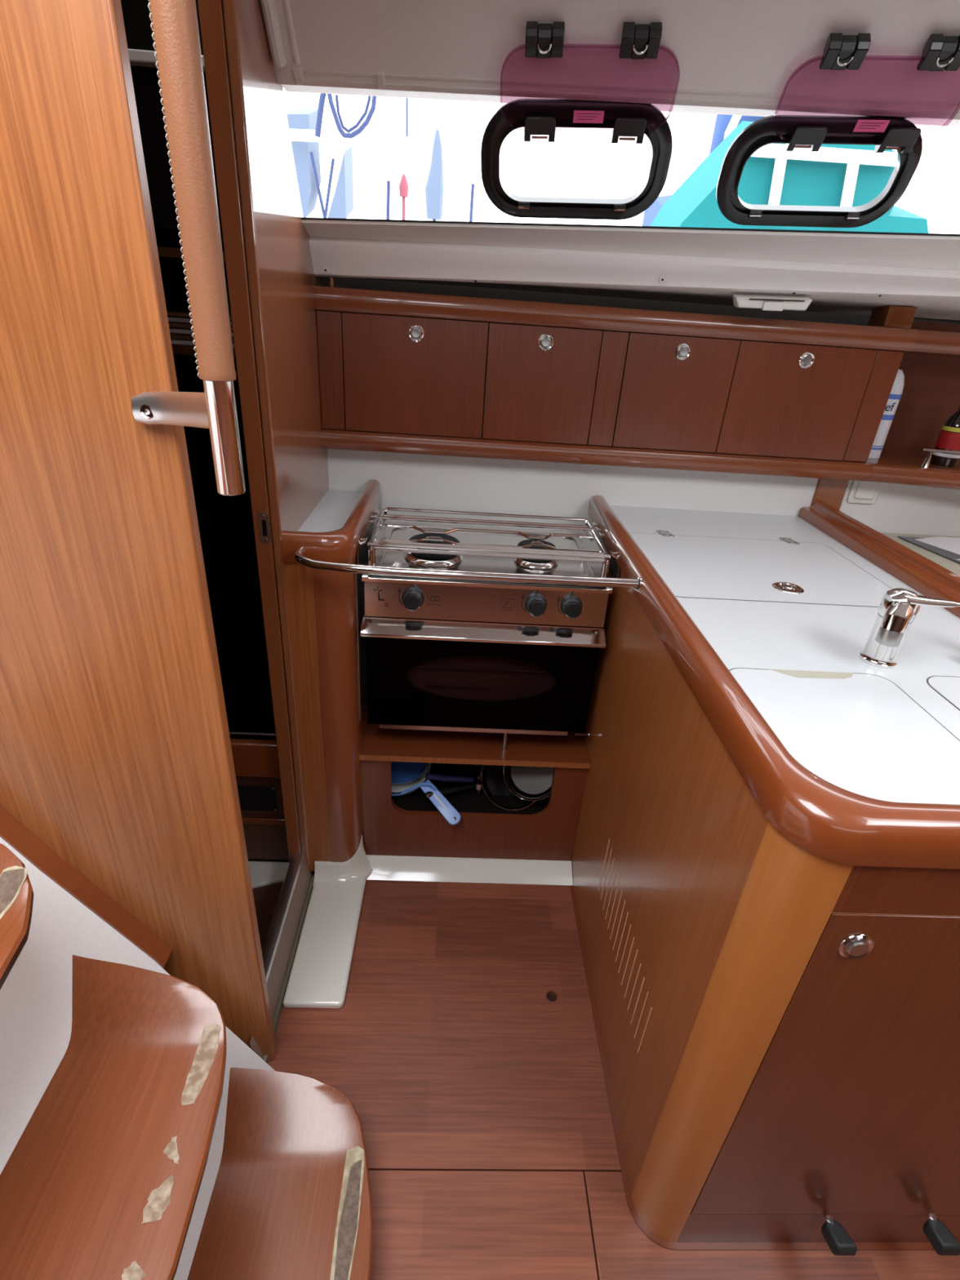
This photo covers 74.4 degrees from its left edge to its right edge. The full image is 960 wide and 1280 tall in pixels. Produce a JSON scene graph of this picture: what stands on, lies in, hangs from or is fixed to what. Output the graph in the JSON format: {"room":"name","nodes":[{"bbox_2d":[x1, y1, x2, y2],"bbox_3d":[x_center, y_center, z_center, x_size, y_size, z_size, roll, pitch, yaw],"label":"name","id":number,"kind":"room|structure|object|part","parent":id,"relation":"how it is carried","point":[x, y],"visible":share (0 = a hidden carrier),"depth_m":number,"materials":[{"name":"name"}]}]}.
{"room":"ship interior","nodes":[
{"label":"ship interior","id":0,"kind":"room"},
{"bbox_2d":[0,0,276,1060],"bbox_3d":[-0.983,-0.206,0.711,1.288,2.300,0.022,3,28,-3],"label":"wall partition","id":1,"kind":"structure","parent":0,"point":[116,753],"depth_m":0.76,"materials":[{"name":"brown wood"}]},
{"bbox_2d":[131,0,245,495],"bbox_3d":[-0.277,-0.573,0.468,0.166,0.907,0.033,22,33,31],"label":"handrail","id":2,"kind":"object","parent":1,"relation":"attached to","point":[175,25],"visible":1,"depth_m":0.54,"materials":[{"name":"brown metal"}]},
{"bbox_2d":[120,0,283,242],"bbox_3d":[-1.126,-1.286,1.175,1.547,0.840,0.345,3,28,-3],"label":"wall","id":3,"kind":"structure","parent":0,"point":[135,13],"depth_m":1.17,"materials":[{"name":"black"}]},
{"bbox_2d":[128,48,204,71],"bbox_3d":[-0.952,-1.041,1.096,1.110,0.017,0.029,3,28,-3],"label":"strip","id":4,"kind":"object","parent":3,"relation":"attached to","point":[144,58],"visible":0.02,"depth_m":1.10,"materials":[{"name":"grey metal"}]},
{"bbox_2d":[222,0,333,875],"bbox_3d":[-0.394,-0.446,1.464,0.018,2.100,0.658,3,28,-3],"label":"wall","id":5,"kind":"structure","parent":0,"point":[282,278],"depth_m":1.15,"materials":[{"name":"brown wood"}]},
{"bbox_2d":[197,0,314,1063],"bbox_3d":[-0.394,-0.204,1.002,0.063,2.100,0.540,3,28,-3],"label":"door frame","id":6,"kind":"structure","parent":5,"relation":"in","point":[282,940],"depth_m":1.17,"materials":[{"name":"brown wood"}]},
{"bbox_3d":[-0.413,-0.215,1.213,0.020,0.062,0.002,3,28,-3],"label":"strike plate","id":7,"kind":"part","parent":6,"relation":"part of","materials":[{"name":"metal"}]},
{"bbox_2d":[155,237,959,733],"bbox_3d":[0.247,-0.303,1.924,4.450,1.500,0.045,3,28,-3],"label":"wall","id":8,"kind":"structure","parent":0,"point":[225,522],"depth_m":1.84,"materials":[{"name":"black"}]},
{"bbox_2d":[157,246,225,262],"bbox_3d":[-1.026,-0.935,1.490,1.210,0.020,0.050,3,28,-3],"label":"trim","id":9,"kind":"structure","parent":8,"relation":"attached to","point":[165,252],"depth_m":1.48,"materials":[{"name":"metal"}]},
{"bbox_2d":[171,343,235,358],"bbox_3d":[-1.037,-0.735,1.544,1.210,0.020,0.140,3,28,-3],"label":"shelf","id":10,"kind":"object","parent":8,"relation":"attached to","point":[176,348],"visible":0.02,"depth_m":1.50,"materials":[{"name":"brown wood"}]},
{"bbox_2d":[170,338,234,348],"bbox_3d":[-0.672,-0.723,1.537,0.180,0.009,0.080,3,28,-3],"label":"booklet","id":11,"kind":"object","parent":10,"relation":"on","point":[175,341],"visible":0.11,"depth_m":1.50,"materials":[{"name":"paper"}]},
{"bbox_2d":[169,333,234,342],"bbox_3d":[-0.668,-0.733,1.531,0.179,0.009,0.080,3,28,-3],"label":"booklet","id":12,"kind":"object","parent":11,"relation":"on","point":[173,335],"visible":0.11,"depth_m":1.50,"materials":[{"name":"paper"}]},
{"bbox_2d":[168,327,233,337],"bbox_3d":[-0.666,-0.744,1.526,0.172,0.009,0.080,3,28,-3],"label":"booklet","id":13,"kind":"object","parent":12,"relation":"on","point":[172,330],"visible":0.14,"depth_m":1.49,"materials":[{"name":"paper"}]},
{"bbox_2d":[168,321,232,331],"bbox_3d":[-0.668,-0.754,1.520,0.183,0.009,0.080,3,28,-3],"label":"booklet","id":14,"kind":"object","parent":13,"relation":"on","point":[171,324],"visible":0.14,"depth_m":1.48,"materials":[{"name":"paper"}]},
{"bbox_2d":[167,315,231,325],"bbox_3d":[-0.667,-0.765,1.514,0.176,0.009,0.080,3,28,-3],"label":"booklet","id":15,"kind":"object","parent":14,"relation":"on","point":[171,318],"visible":0.2,"depth_m":1.48,"materials":[{"name":"paper"}]},
{"bbox_2d":[166,310,231,319],"bbox_3d":[-0.662,-0.775,1.509,0.175,0.009,0.080,3,28,-3],"label":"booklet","id":16,"kind":"object","parent":15,"relation":"on","point":[170,313],"visible":0.2,"depth_m":1.47,"materials":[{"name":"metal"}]},
{"bbox_2d":[229,732,959,1279],"bbox_3d":[0.256,1.099,0.924,4.500,0.053,3.800,3,28,-3],"label":"floor","id":17,"kind":"structure","parent":0,"point":[463,1045],"depth_m":1.23,"materials":[{"name":"laminate"}]},
{"bbox_2d":[0,804,373,1279],"bbox_3d":[-0.644,0.593,0.600,1.027,1.074,0.934,3,28,-3],"label":"steps","id":18,"kind":"structure","parent":17,"relation":"on","point":[142,1138],"depth_m":0.90,"materials":[{"name":"brown wood"}]},
{"bbox_2d":[229,733,288,859],"bbox_3d":[-1.090,0.388,1.575,1.212,0.396,0.040,3,28,-3],"label":"cabinet","id":19,"kind":"object","parent":17,"relation":"on","point":[255,757],"visible":0.07,"depth_m":1.57,"materials":[{"name":"brown wood"}]},
{"bbox_2d":[236,785,277,811],"bbox_3d":[-0.575,0.398,1.590,0.125,0.078,0.005,3,28,-3],"label":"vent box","id":20,"kind":"object","parent":19,"relation":"attached to","point":[251,797],"visible":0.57,"depth_m":1.59,"materials":[{"name":"black plastic"}]},
{"bbox_2d":[248,861,289,888],"bbox_3d":[-0.611,0.629,1.637,0.235,0.012,0.134,3,28,-3],"label":"pan","id":21,"kind":"object","parent":17,"relation":"on","point":[262,873],"visible":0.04,"depth_m":1.66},
{"bbox_2d":[282,835,573,1008],"bbox_3d":[-0.085,0.662,1.530,0.683,0.120,0.408,3,28,-3],"label":"baseboard","id":22,"kind":"structure","parent":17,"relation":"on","point":[319,975],"depth_m":1.62,"materials":[{"name":"white plastic"}]},
{"bbox_2d":[281,479,590,871],"bbox_3d":[-0.071,0.108,1.660,0.696,0.920,0.481,3,28,-3],"label":"base cabinet","id":23,"kind":"object","parent":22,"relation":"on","point":[347,760],"visible":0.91,"depth_m":1.57,"materials":[{"name":"brown wood"}]},
{"bbox_3d":[-0.388,0.218,1.460,0.054,0.870,0.015,3,28,-3],"label":"pillar panel","id":24,"kind":"part","parent":23,"relation":"part of","materials":[{"name":"brown wood"}]},
{"bbox_3d":[-0.328,0.117,1.661,0.074,0.870,0.466,3,28,-3],"label":"corner post","id":25,"kind":"part","parent":23,"relation":"part of","materials":[{"name":"brown wood"}]},
{"bbox_2d":[391,762,431,795],"bbox_3d":[-0.224,0.348,1.739,0.183,0.086,0.172,3,28,-3],"label":"frying pan","id":26,"kind":"object","parent":23,"relation":"in","point":[395,787],"visible":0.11,"depth_m":1.72,"materials":[{"name":"silver metal"}]},
{"bbox_2d":[391,761,476,825],"bbox_3d":[-0.153,0.352,1.704,0.308,0.126,0.171,18,31,25],"label":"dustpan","id":27,"kind":"object","parent":23,"relation":"in","point":[402,772],"depth_m":1.67,"materials":[{"name":"plastic"}]},
{"bbox_3d":[-0.221,0.316,1.722,0.164,0.088,0.150,3,28,-3],"label":"lid","id":28,"kind":"part","parent":27,"relation":"part of","materials":[{"name":"blue plastic"}]},
{"bbox_3d":[-0.102,0.421,1.641,0.128,0.069,0.033,24,34,33],"label":"handle","id":29,"kind":"part","parent":27,"relation":"part of","materials":[{"name":"blue plastic"}]},
{"bbox_3d":[-0.079,0.366,1.677,0.131,0.048,0.018,-4,29,-15],"label":"pan handle","id":30,"kind":"part","parent":27,"relation":"part of","materials":[{"name":"plastic"}]},
{"bbox_3d":[-0.074,0.400,1.689,0.161,0.040,0.018,-13,32,-29],"label":"pan handle","id":31,"kind":"part","parent":27,"relation":"part of","materials":[{"name":"plastic"}]},
{"bbox_2d":[293,546,642,590],"bbox_3d":[-0.028,-0.128,1.193,0.666,0.026,0.064,6,28,3],"label":"bar","id":32,"kind":"object","parent":23,"relation":"attached to","point":[299,553],"visible":1,"depth_m":1.18,"materials":[{"name":"silver metal"}]},
{"bbox_3d":[-0.022,0.446,1.651,0.566,0.336,0.016,3,28,-3],"label":"panel","id":33,"kind":"part","parent":23,"relation":"part of","materials":[{"name":"brown wood"}]},
{"bbox_2d":[478,767,482,792],"bbox_3d":[0.098,0.405,1.769,0.210,0.182,0.168,3,28,-3],"label":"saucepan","id":34,"kind":"object","parent":23,"relation":"in","point":[479,776],"visible":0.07,"depth_m":1.75,"materials":[{"name":"black metal"}]},
{"bbox_2d":[357,497,619,749],"bbox_3d":[0.007,-0.044,1.591,0.566,0.554,0.426,3,28,-3],"label":"stove","id":35,"kind":"object","parent":23,"relation":"in","point":[451,655],"visible":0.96,"depth_m":1.43,"materials":[{"name":"metal"}]},
{"bbox_3d":[-0.237,-0.230,1.459,0.004,0.053,0.285,3,28,-3],"label":"plate","id":36,"kind":"part","parent":35,"relation":"part of","materials":[{"name":"metal"}]},
{"bbox_3d":[-0.145,-0.089,1.363,0.048,0.048,0.008,3,28,-3],"label":"knob","id":37,"kind":"part","parent":35,"relation":"part of","materials":[{"name":"black plastic"}]},
{"bbox_3d":[-0.105,-0.196,1.438,0.134,0.012,0.134,3,28,-3],"label":"burner","id":38,"kind":"part","parent":35,"relation":"part of","materials":[{"name":"silver metal"}]},
{"bbox_2d":[360,614,605,732],"bbox_3d":[0.001,0.088,1.456,0.536,0.284,0.066,3,28,-3],"label":"oven","id":39,"kind":"object","parent":35,"relation":"in","point":[451,673],"depth_m":1.47,"materials":[{"name":"black glass"}]},
{"bbox_3d":[0.014,-0.086,1.385,0.527,0.089,0.030,3,28,-3],"label":"control panel","id":40,"kind":"part","parent":35,"relation":"part of","materials":[{"name":"metal"}]},
{"bbox_2d":[368,521,607,586],"bbox_3d":[0.014,-0.205,1.495,0.513,0.020,0.365,3,28,-3],"label":"cooktop","id":41,"kind":"object","parent":35,"relation":"in","point":[384,558],"depth_m":1.42,"materials":[{"name":"metal"}]},
{"bbox_3d":[0.122,-0.077,1.376,0.048,0.048,0.008,3,28,-3],"label":"knob","id":42,"kind":"part","parent":35,"relation":"part of","materials":[{"name":"black plastic"}]},
{"bbox_3d":[0.129,-0.187,1.453,0.103,0.012,0.103,3,28,-3],"label":"burner","id":43,"kind":"part","parent":35,"relation":"part of","materials":[{"name":"silver metal"}]},
{"bbox_3d":[0.200,-0.073,1.380,0.048,0.048,0.008,3,28,-3],"label":"knob","id":44,"kind":"part","parent":35,"relation":"part of","materials":[{"name":"black plastic"}]},
{"bbox_3d":[0.268,-0.207,1.483,0.004,0.053,0.285,3,28,-3],"label":"plate","id":45,"kind":"part","parent":35,"relation":"part of","materials":[{"name":"metal"}]},
{"bbox_2d":[475,764,535,810],"bbox_3d":[0.083,0.373,1.722,0.186,0.153,0.142,3,28,-3],"label":"saucepan","id":46,"kind":"object","parent":23,"relation":"in","point":[492,780],"visible":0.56,"depth_m":1.74,"materials":[{"name":"metal"}]},
{"bbox_2d":[502,765,554,800],"bbox_3d":[0.138,0.349,1.691,0.153,0.139,0.125,3,28,-3],"label":"saucepan","id":47,"kind":"object","parent":46,"relation":"on","point":[526,783],"visible":0.43,"depth_m":1.71,"materials":[{"name":"metal"}]},
{"bbox_2d":[569,568,959,1250],"bbox_3d":[1.244,0.377,1.412,1.947,0.900,1.197,3,28,-3],"label":"base cabinet","id":48,"kind":"object","parent":17,"relation":"on","point":[777,1021],"depth_m":0.91,"materials":[{"name":"brown wood"}]},
{"bbox_3d":[0.290,0.317,1.397,0.018,0.900,1.126,3,28,-3],"label":"panel","id":49,"kind":"part","parent":48,"relation":"part of","materials":[{"name":"brown wood"}]},
{"bbox_3d":[0.323,0.596,0.871,0.088,0.900,0.031,27,35,36],"label":"corner post","id":50,"kind":"part","parent":48,"relation":"part of","materials":[{"name":"brown wood"}]},
{"bbox_3d":[1.220,0.867,1.443,1.947,0.004,0.797,3,28,-3],"label":"trim","id":51,"kind":"part","parent":48,"relation":"part of","materials":[{"name":"brown wood"}]},
{"bbox_2d":[587,495,959,869],"bbox_3d":[1.273,-0.035,1.204,1.947,0.058,1.212,3,28,-3],"label":"countertop","id":52,"kind":"structure","parent":48,"relation":"on","point":[767,620],"depth_m":0.92,"materials":[{"name":"white laminate"}]},
{"bbox_3d":[0.583,-0.156,1.333,0.479,0.001,0.371,3,28,-3],"label":"fridge lid","id":53,"kind":"part","parent":52,"relation":"part of","materials":[{"name":"white laminate"}]},
{"bbox_3d":[0.599,-0.102,1.229,0.058,0.003,0.058,3,28,-3],"label":"lift ring plate","id":54,"kind":"part","parent":52,"relation":"part of","materials":[{"name":"silver metal"}]},
{"bbox_3d":[0.482,0.115,0.805,0.245,0.001,0.293,3,28,-3],"label":"sink lid","id":55,"kind":"part","parent":52,"relation":"part of","materials":[{"name":"white laminate"}]},
{"bbox_2d":[858,587,959,669],"bbox_3d":[0.635,-0.018,0.951,0.116,0.119,0.065,-5,29,-16],"label":"faucet","id":56,"kind":"object","parent":52,"relation":"on","point":[899,607],"visible":1,"depth_m":0.92,"materials":[{"name":"silver metal"}]},
{"bbox_3d":[0.608,-0.036,0.919,0.034,0.042,0.053,23,33,31],"label":"spout","id":57,"kind":"part","parent":56,"relation":"part of","materials":[{"name":"silver metal"}]},
{"bbox_3d":[0.650,-0.061,0.927,0.100,0.017,0.039,3,28,-3],"label":"lever","id":58,"kind":"part","parent":56,"relation":"part of","materials":[{"name":"silver metal"}]},
{"bbox_3d":[0.816,0.129,0.822,0.316,0.001,0.296,3,28,-3],"label":"sink lid","id":59,"kind":"part","parent":52,"relation":"part of","materials":[{"name":"white laminate"}]},
{"bbox_3d":[1.267,1.001,1.084,1.876,0.106,0.018,3,28,-3],"label":"baseboard","id":60,"kind":"part","parent":48,"relation":"part of","materials":[{"name":"brown wood"}]},
{"bbox_3d":[0.754,0.619,0.870,0.794,0.700,0.016,3,28,-3],"label":"door","id":61,"kind":"part","parent":48,"relation":"part of","materials":[{"name":"brown wood"}]},
{"bbox_2d":[821,1211,857,1255],"bbox_3d":[0.558,0.923,0.990,0.038,0.033,0.057,3,28,-3],"label":"pump","id":62,"kind":"object","parent":48,"relation":"attached to","point":[840,1243],"visible":1,"depth_m":0.98,"materials":[{"name":"plastic"}]},
{"bbox_2d":[798,501,959,617],"bbox_3d":[0.899,-0.095,1.337,0.057,0.160,0.895,3,28,-3],"label":"divider fiddle","id":63,"kind":"object","parent":48,"relation":"attached to","point":[924,575],"visible":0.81,"depth_m":1.38,"materials":[{"name":"brown wood"}]},
{"bbox_3d":[1.317,0.292,0.712,1.876,0.091,0.018,3,28,-3],"label":"rail","id":64,"kind":"part","parent":48,"relation":"part of","materials":[{"name":"brown wood"}]},
{"bbox_2d":[922,1208,959,1255],"bbox_3d":[0.721,0.926,0.992,0.035,0.038,0.058,-4,29,-15],"label":"pump","id":65,"kind":"object","parent":48,"relation":"attached to","point":[943,1242],"visible":1,"depth_m":0.98,"materials":[{"name":"plastic"}]},
{"bbox_3d":[1.580,-0.012,1.402,1.314,0.040,0.905,3,28,-3],"label":"trim","id":66,"kind":"structure","parent":48,"relation":"attached to","visible":0},
{"bbox_2d":[880,532,959,576],"bbox_3d":[1.378,-0.164,1.571,0.615,0.045,0.435,3,28,-3],"label":"tray","id":67,"kind":"object","parent":66,"relation":"on","point":[952,566],"visible":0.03,"depth_m":1.60,"materials":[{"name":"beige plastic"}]},
{"bbox_2d":[897,536,959,563],"bbox_3d":[1.332,-0.194,1.563,0.410,0.039,0.330,3,28,-3],"label":"magazine","id":68,"kind":"object","parent":67,"relation":"in","point":[948,548],"visible":1,"depth_m":1.63,"materials":[{"name":"paper"}]},
{"bbox_2d":[260,0,959,126],"bbox_3d":[0.381,-0.396,-0.245,4.500,0.345,3.120,3,28,-3],"label":"ceiling","id":69,"kind":"structure","parent":0,"point":[742,46],"depth_m":0.98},
{"bbox_3d":[-0.313,-0.859,0.630,0.022,0.239,0.817,3,28,-3],"label":"moulding","id":70,"kind":"part","parent":69,"relation":"part of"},
{"bbox_3d":[-0.285,-0.861,0.631,0.012,0.230,0.814,3,28,-3],"label":"moulding","id":71,"kind":"part","parent":69,"relation":"part of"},
{"bbox_2d":[292,66,959,115],"bbox_3d":[0.716,-0.854,1.014,2.065,0.029,0.025,5,28,2],"label":"track","id":72,"kind":"object","parent":69,"relation":"attached to","point":[297,71],"visible":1,"depth_m":1.03,"materials":[{"name":"white plastic"}]},
{"bbox_2d":[301,217,959,322],"bbox_3d":[0.681,-0.797,1.350,2.085,0.175,0.498,3,28,-3],"label":"wall","id":73,"kind":"structure","parent":0,"point":[853,273],"depth_m":1.31,"materials":[{"name":"white plastic"}]},
{"bbox_2d":[732,293,812,311],"bbox_3d":[0.628,-0.729,1.363,0.162,0.034,0.038,5,28,2],"label":"air vent","id":74,"kind":"object","parent":73,"relation":"in","point":[765,302],"visible":1,"depth_m":1.35,"materials":[{"name":"white plastic"}]},
{"bbox_3d":[0.693,-0.803,1.126,2.085,0.200,0.323,3,28,-3],"label":"window","id":75,"kind":"structure","parent":73,"relation":"in","visible":0},
{"bbox_2d":[480,21,679,219],"bbox_3d":[0.169,-0.868,1.080,0.338,0.234,0.197,5,28,2],"label":"porthole","id":76,"kind":"object","parent":75,"relation":"attached to","point":[540,117],"visible":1,"depth_m":1.08,"materials":[{"name":"black plastic"}]},
{"bbox_3d":[0.170,-0.860,1.139,0.338,0.165,0.099,5,28,2],"label":"frame","id":77,"kind":"part","parent":76,"relation":"part of","materials":[{"name":"black plastic"}]},
{"bbox_2d":[715,32,959,227],"bbox_3d":[0.594,-0.834,1.058,0.332,0.226,0.204,5,28,2],"label":"porthole","id":78,"kind":"object","parent":75,"relation":"attached to","point":[940,52],"visible":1,"depth_m":1.07,"materials":[{"name":"black plastic"}]},
{"bbox_3d":[0.596,-0.828,1.124,0.332,0.154,0.092,5,28,2],"label":"frame","id":79,"kind":"part","parent":78,"relation":"part of","materials":[{"name":"black plastic"}]},
{"bbox_2d":[327,448,959,537],"bbox_3d":[1.027,-0.122,1.848,2.884,0.750,0.020,3,28,-3],"label":"wall","id":80,"kind":"structure","parent":0,"point":[406,481],"depth_m":1.68,"materials":[{"name":"white paint"}]},
{"bbox_2d":[313,285,918,480],"bbox_3d":[0.309,-0.642,1.600,1.378,0.351,0.244,3,28,-3],"label":"locker","id":81,"kind":"object","parent":80,"relation":"attached to","point":[400,372],"visible":1,"depth_m":1.50,"materials":[{"name":"brown wood"}]},
{"bbox_3d":[-0.154,-0.619,1.494,0.331,0.256,0.014,3,28,-3],"label":"door","id":82,"kind":"part","parent":81,"relation":"part of","materials":[{"name":"brown wood"}]},
{"bbox_3d":[0.143,-0.606,1.508,0.261,0.256,0.014,3,28,-3],"label":"door","id":83,"kind":"part","parent":81,"relation":"part of","materials":[{"name":"brown wood"}]},
{"bbox_3d":[0.300,-0.473,1.604,1.376,0.046,0.094,3,28,-3],"label":"rail","id":84,"kind":"part","parent":81,"relation":"part of","materials":[{"name":"brown wood"}]},
{"bbox_3d":[0.320,-0.728,1.436,1.378,0.047,0.022,3,28,-3],"label":"rail","id":85,"kind":"part","parent":81,"relation":"part of","materials":[{"name":"brown wood"}]},
{"bbox_3d":[0.467,-0.591,1.524,0.260,0.256,0.014,3,28,-3],"label":"door","id":86,"kind":"part","parent":81,"relation":"part of","materials":[{"name":"brown wood"}]},
{"bbox_3d":[0.762,-0.577,1.538,0.327,0.256,0.014,3,28,-3],"label":"door","id":87,"kind":"part","parent":81,"relation":"part of","materials":[{"name":"brown wood"}]},
{"bbox_2d":[867,305,917,328],"bbox_3d":[0.978,-0.767,1.501,0.065,0.044,0.070,3,28,-3],"label":"wooden block","id":88,"kind":"object","parent":81,"relation":"on","point":[887,316],"visible":0.84,"depth_m":1.48,"materials":[{"name":"brown wood"}]},
{"bbox_2d":[810,478,848,510],"bbox_3d":[0.933,-0.391,1.711,0.080,0.140,0.048,3,28,-3],"label":"trim","id":89,"kind":"structure","parent":80,"relation":"attached to","point":[830,491],"depth_m":1.68,"materials":[{"name":"brown wood"}]},
{"bbox_2d":[846,480,882,503],"bbox_3d":[1.030,-0.403,1.688,0.078,0.078,0.011,3,28,-3],"label":"switch plate","id":90,"kind":"object","parent":80,"relation":"attached to","point":[860,491],"visible":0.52,"depth_m":1.69,"materials":[{"name":"white plastic"}]},
{"bbox_2d":[865,320,959,489],"bbox_3d":[1.322,-0.579,1.595,0.662,0.371,0.294,3,28,-3],"label":"open shelf","id":91,"kind":"object","parent":80,"relation":"attached to","point":[931,393],"visible":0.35,"depth_m":1.65,"materials":[{"name":"brown wood"}]},
{"bbox_2d":[867,368,904,458],"bbox_3d":[1.036,-0.585,1.638,0.067,0.220,0.067,3,28,-3],"label":"detergent bottle","id":92,"kind":"object","parent":91,"relation":"on","point":[896,391],"visible":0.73,"depth_m":1.61,"materials":[{"name":"white plastic"}]},
{"bbox_3d":[1.266,-0.410,1.616,0.576,0.046,0.093,7,28,5],"label":"rail","id":93,"kind":"part","parent":91,"relation":"part of","materials":[{"name":"brown wood"}]},
{"bbox_3d":[1.320,-0.643,1.694,0.662,0.350,0.020,3,28,-3],"label":"panel","id":94,"kind":"part","parent":91,"relation":"part of","materials":[{"name":"brown wood"}]},
{"bbox_3d":[1.286,-0.692,1.501,0.557,0.047,0.022,5,28,1],"label":"rail","id":95,"kind":"part","parent":91,"relation":"part of","materials":[{"name":"brown wood"}]},
{"bbox_2d":[920,448,959,467],"bbox_3d":[1.238,-0.443,1.579,0.265,0.048,0.017,8,28,8],"label":"rail","id":96,"kind":"object","parent":91,"relation":"on","point":[926,464],"visible":1,"depth_m":1.58,"materials":[{"name":"silver metal"}]},
{"bbox_3d":[1.130,-0.456,1.595,0.016,0.043,0.017,3,28,-3],"label":"post","id":97,"kind":"part","parent":96,"relation":"part of","materials":[{"name":"silver metal"}]},
{"bbox_3d":[1.240,-0.460,1.570,0.265,0.008,0.007,7,28,6],"label":"rail","id":98,"kind":"part","parent":96,"relation":"part of","materials":[{"name":"silver metal"}]},
{"bbox_2d":[928,406,959,467],"bbox_3d":[1.212,-0.530,1.609,0.065,0.171,0.065,3,28,-3],"label":"sauce bottle","id":99,"kind":"object","parent":91,"relation":"on","point":[948,438],"visible":0.91,"depth_m":1.61,"materials":[{"name":"plastic"}]},
{"label":"outside","id":100,"kind":"structure","parent":0,"visible":0},
{"bbox_3d":[0.323,-1.921,5.553,13.000,2.000,6.400,3,28,-3],"label":"ground","id":101,"kind":"structure","parent":100,"visible":0},
{"bbox_2d":[286,109,353,218],"bbox_3d":[-1.051,-2.972,4.186,0.376,0.952,0.480,3,28,-3],"label":"boat","id":102,"kind":"object","parent":101,"relation":"on","point":[301,122],"visible":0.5,"depth_m":4.07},
{"bbox_3d":[-1.022,-3.098,3.883,0.358,0.072,0.060,3,28,-3],"label":"rail","id":103,"kind":"part","parent":102,"relation":"part of","materials":[{"name":"white"}]},
{"bbox_2d":[309,93,377,217],"bbox_3d":[-0.699,-2.385,3.273,0.342,0.808,0.071,3,28,-3],"label":"mooring rope","id":104,"kind":"object","parent":101,"relation":"on","point":[322,96],"visible":0.8,"depth_m":3.16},
{"bbox_2d":[386,180,390,219],"bbox_3d":[-0.671,-2.987,4.628,0.028,0.616,0.024,3,28,-3],"label":"mast","id":105,"kind":"object","parent":101,"relation":"on","point":[388,205],"visible":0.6,"depth_m":4.53,"materials":[{"name":"blue metal"}]},
{"bbox_2d":[399,173,408,219],"bbox_3d":[-0.558,-3.005,4.621,0.068,0.669,0.070,3,28,-3],"label":"buoy","id":106,"kind":"object","parent":101,"relation":"on","point":[403,185],"visible":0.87,"depth_m":4.50,"materials":[{"name":"red plastic"}]},
{"bbox_2d":[405,97,443,220],"bbox_3d":[-0.362,-2.904,4.114,0.246,0.986,0.120,3,28,-3],"label":"flag","id":107,"kind":"object","parent":101,"relation":"on","point":[434,184],"visible":0.8,"depth_m":4.05,"materials":[{"name":"blue fabric"}]},
{"bbox_2d":[469,183,474,222],"bbox_3d":[-0.071,-2.968,4.652,0.026,0.637,0.024,3,28,-3],"label":"mast","id":108,"kind":"object","parent":101,"relation":"on","point":[472,184],"visible":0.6,"depth_m":4.55,"materials":[{"name":"blue metal"}]},
{"bbox_2d":[642,195,671,226],"bbox_3d":[1.145,-2.348,3.736,0.325,0.546,0.350,3,28,-3],"label":"dinghy cover","id":109,"kind":"object","parent":101,"relation":"on","point":[650,214],"visible":0.04,"depth_m":3.70,"materials":[{"name":"blue fabric"}]},
{"bbox_2d":[709,114,764,154],"bbox_3d":[1.200,-2.100,2.959,0.324,0.835,0.378,3,28,-3],"label":"sail cover","id":110,"kind":"object","parent":101,"relation":"on","point":[725,124],"visible":0.15,"depth_m":2.81,"materials":[{"name":"blue fabric"}]},
{"bbox_2d":[649,120,928,233],"bbox_3d":[1.313,-1.803,2.635,1.171,0.626,0.412,3,28,-3],"label":"boat","id":111,"kind":"object","parent":101,"relation":"on","point":[834,175],"visible":0.42,"depth_m":2.49,"materials":[{"name":"teal fabric"}]}
]}

